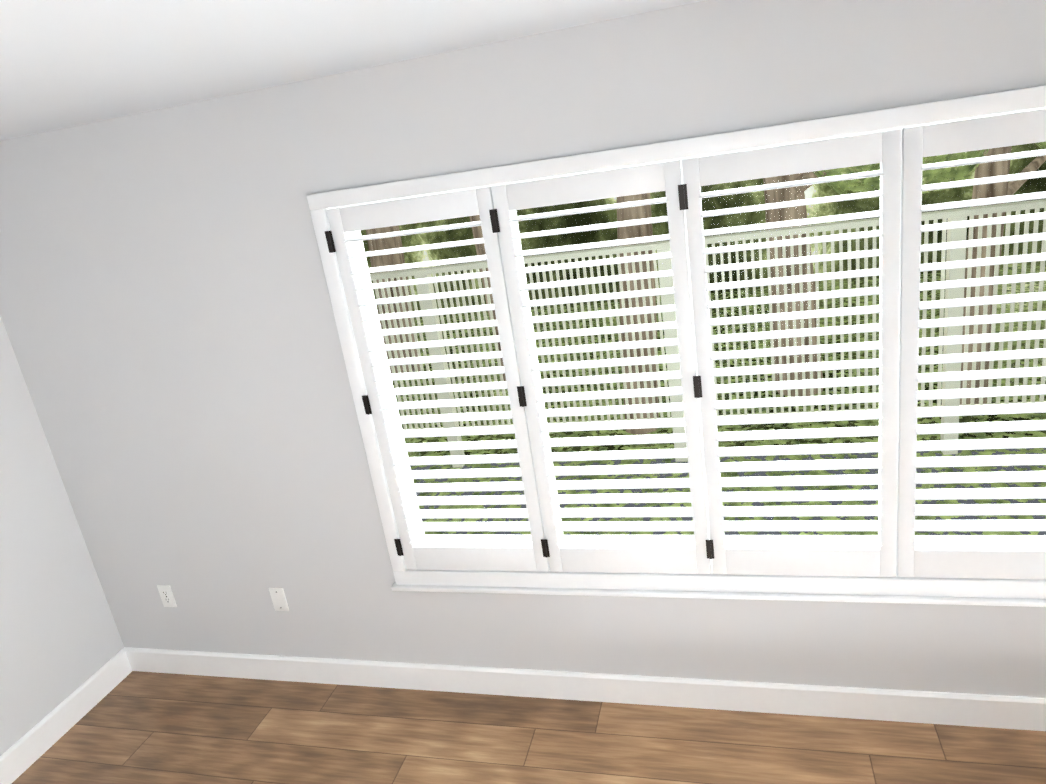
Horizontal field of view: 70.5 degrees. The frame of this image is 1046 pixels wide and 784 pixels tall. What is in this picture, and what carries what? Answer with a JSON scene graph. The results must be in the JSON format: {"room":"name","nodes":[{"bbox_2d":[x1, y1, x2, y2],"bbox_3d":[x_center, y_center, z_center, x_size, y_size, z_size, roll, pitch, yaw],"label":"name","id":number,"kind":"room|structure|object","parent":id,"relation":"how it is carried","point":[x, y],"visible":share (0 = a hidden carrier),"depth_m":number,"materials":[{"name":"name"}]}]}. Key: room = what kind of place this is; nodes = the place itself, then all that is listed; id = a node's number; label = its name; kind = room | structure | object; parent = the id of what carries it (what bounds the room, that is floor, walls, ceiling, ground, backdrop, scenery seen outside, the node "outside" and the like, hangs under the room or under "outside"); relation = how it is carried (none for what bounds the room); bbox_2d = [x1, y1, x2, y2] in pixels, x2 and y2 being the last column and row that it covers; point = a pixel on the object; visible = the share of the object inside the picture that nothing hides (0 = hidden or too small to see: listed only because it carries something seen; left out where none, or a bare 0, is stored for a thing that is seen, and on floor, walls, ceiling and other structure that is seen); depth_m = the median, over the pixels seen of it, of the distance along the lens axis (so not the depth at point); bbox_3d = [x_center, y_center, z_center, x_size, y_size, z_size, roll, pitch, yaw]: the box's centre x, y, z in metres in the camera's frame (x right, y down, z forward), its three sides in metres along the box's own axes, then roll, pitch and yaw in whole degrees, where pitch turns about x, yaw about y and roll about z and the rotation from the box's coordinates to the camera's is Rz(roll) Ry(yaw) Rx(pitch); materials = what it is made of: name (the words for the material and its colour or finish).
{"room":"empty living room","nodes":[
{"label":"empty living room","id":0,"kind":"room"},
{"bbox_2d":[0,316,123,755],"bbox_3d":[-2.679,0.831,1.732,0.160,2.500,3.925,-3,19,17],"label":"wall","id":1,"kind":"structure","parent":0,"point":[60,640],"depth_m":3.26,"materials":[{"name":"grey paint"}]},
{"bbox_2d":[0,649,131,783],"bbox_3d":[-2.423,1.940,2.073,0.016,0.130,3.573,-3,19,17],"label":"baseboard","id":2,"kind":"structure","parent":1,"relation":"attached to","point":[24,753],"depth_m":3.32,"materials":[{"name":"white wood"}]},
{"bbox_2d":[0,0,704,140],"bbox_3d":[1.530,-0.648,0.019,9.350,0.120,3.925,-3,19,17],"label":"ceiling","id":3,"kind":"structure","parent":0,"point":[66,63],"depth_m":1.79,"materials":[{"name":"white paint"}]},
{"bbox_2d":[0,0,1045,697],"bbox_3d":[2.192,-0.051,2.132,9.030,2.500,0.160,-3,19,17],"label":"wall","id":4,"kind":"structure","parent":0,"point":[166,314],"depth_m":2.82,"materials":[{"name":"grey paint"}]},
{"bbox_2d":[157,585,176,606],"bbox_3d":[-1.676,0.962,3.486,0.072,0.116,0.008,-3,19,17],"label":"electrical outlet","id":5,"kind":"object","parent":4,"relation":"attached to","point":[166,595],"visible":1,"depth_m":3.48,"materials":[{"name":"white plastic"}]},
{"bbox_2d":[269,588,288,610],"bbox_3d":[-1.091,0.929,3.312,0.072,0.116,0.007,-3,19,17],"label":"blank wall plate","id":6,"kind":"object","parent":4,"relation":"attached to","point":[278,598],"visible":1,"depth_m":3.31,"materials":[{"name":"white plastic"}]},
{"bbox_2d":[123,647,1045,730],"bbox_3d":[2.341,1.092,2.419,9.030,0.130,0.016,-3,19,17],"label":"baseboard","id":7,"kind":"structure","parent":4,"relation":"attached to","point":[990,711],"depth_m":2.98,"materials":[{"name":"white wood"}]},
{"bbox_2d":[307,85,1045,606],"bbox_3d":[0.606,-0.030,2.554,2.603,1.610,0.195,-3,19,17],"label":"window","id":8,"kind":"structure","parent":4,"relation":"in","point":[911,589],"depth_m":2.57,"materials":[{"name":"white wood"}]},
{"bbox_2d":[326,186,549,571],"bbox_3d":[-0.293,0.025,2.757,0.609,1.462,0.057,-3,19,17],"label":"window shutter","id":9,"kind":"object","parent":8,"relation":"attached to","point":[482,552],"visible":1,"depth_m":2.75,"materials":[{"name":"white wood"}]},
{"bbox_2d":[324,184,713,558],"bbox_3d":[0.583,-0.017,2.474,2.491,1.318,0.006,-3,19,17],"label":"window hinges","id":10,"kind":"object","parent":8,"relation":"attached to","point":[683,197],"visible":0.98,"depth_m":2.64,"materials":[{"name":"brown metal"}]},
{"bbox_2d":[491,160,710,573],"bbox_3d":[0.295,-0.008,2.583,0.609,1.462,0.057,-3,19,17],"label":"window shutter","id":11,"kind":"object","parent":8,"relation":"attached to","point":[677,554],"visible":1,"depth_m":2.58,"materials":[{"name":"white wood"}]},
{"bbox_2d":[681,129,901,576],"bbox_3d":[0.883,-0.041,2.408,0.609,1.462,0.057,-3,19,17],"label":"window shutter","id":12,"kind":"object","parent":8,"relation":"attached to","point":[841,555],"visible":1,"depth_m":2.40,"materials":[{"name":"white wood"}]},
{"bbox_2d":[896,108,1045,578],"bbox_3d":[1.471,-0.074,2.233,0.609,1.462,0.057,-3,19,17],"label":"window shutter","id":13,"kind":"object","parent":8,"relation":"attached to","point":[983,556],"visible":1,"depth_m":2.28,"materials":[{"name":"white wood"}]},
{"bbox_2d":[12,671,1045,783],"bbox_3d":[1.908,1.805,0.826,9.350,0.100,3.925,-3,19,17],"label":"floor","id":14,"kind":"structure","parent":0,"point":[136,727],"depth_m":2.93,"materials":[{"name":"brown wood"}]},
{"label":"outside","id":15,"kind":"structure","parent":0,"visible":0},
{"bbox_2d":[360,143,1045,456],"bbox_3d":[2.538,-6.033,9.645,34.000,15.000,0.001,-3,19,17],"label":"trees","id":16,"kind":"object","parent":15,"point":[825,209],"depth_m":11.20,"materials":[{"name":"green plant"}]},
{"bbox_2d":[392,263,1045,534],"bbox_3d":[2.125,-0.033,7.122,34.000,0.001,8.830,-3,19,17],"label":"ground","id":17,"kind":"structure","parent":15,"point":[982,435],"depth_m":6.02,"materials":[{"name":"green plant"}]},
{"bbox_2d":[366,225,420,373],"bbox_3d":[-2.014,-4.335,8.395,3.807,8.500,3.869,-3,19,17],"label":"tree","id":18,"kind":"object","parent":17,"relation":"on","point":[392,243],"depth_m":8.96,"materials":[{"name":"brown plant"}]},
{"bbox_2d":[469,215,505,380],"bbox_3d":[-0.769,-3.724,6.761,3.195,8.000,4.027,-3,19,17],"label":"tree","id":19,"kind":"object","parent":17,"relation":"on","point":[476,234],"depth_m":7.82,"materials":[{"name":"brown plant"}]},
{"bbox_2d":[616,193,658,433],"bbox_3d":[0.093,-3.587,5.370,3.351,8.353,3.604,-3,19,17],"label":"tree","id":20,"kind":"object","parent":17,"relation":"on","point":[643,230],"depth_m":6.07,"materials":[{"name":"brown plant"}]},
{"bbox_2d":[370,199,1045,467],"bbox_3d":[1.128,-0.273,5.570,15.090,1.700,0.105,-3,19,17],"label":"fence","id":21,"kind":"object","parent":17,"relation":"on","point":[950,255],"depth_m":5.35,"materials":[{"name":"paint"}]},
{"bbox_2d":[763,149,988,396],"bbox_3d":[1.990,-3.820,5.761,4.537,8.000,3.683,-3,19,17],"label":"tree","id":22,"kind":"object","parent":17,"relation":"on","point":[773,196],"depth_m":6.20,"materials":[{"name":"green plant"}]},
{"bbox_2d":[960,142,1045,404],"bbox_3d":[3.277,-3.774,4.795,3.743,8.137,3.728,-3,19,17],"label":"tree","id":23,"kind":"object","parent":17,"relation":"on","point":[998,168],"depth_m":5.45,"materials":[{"name":"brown plant"}]}
]}

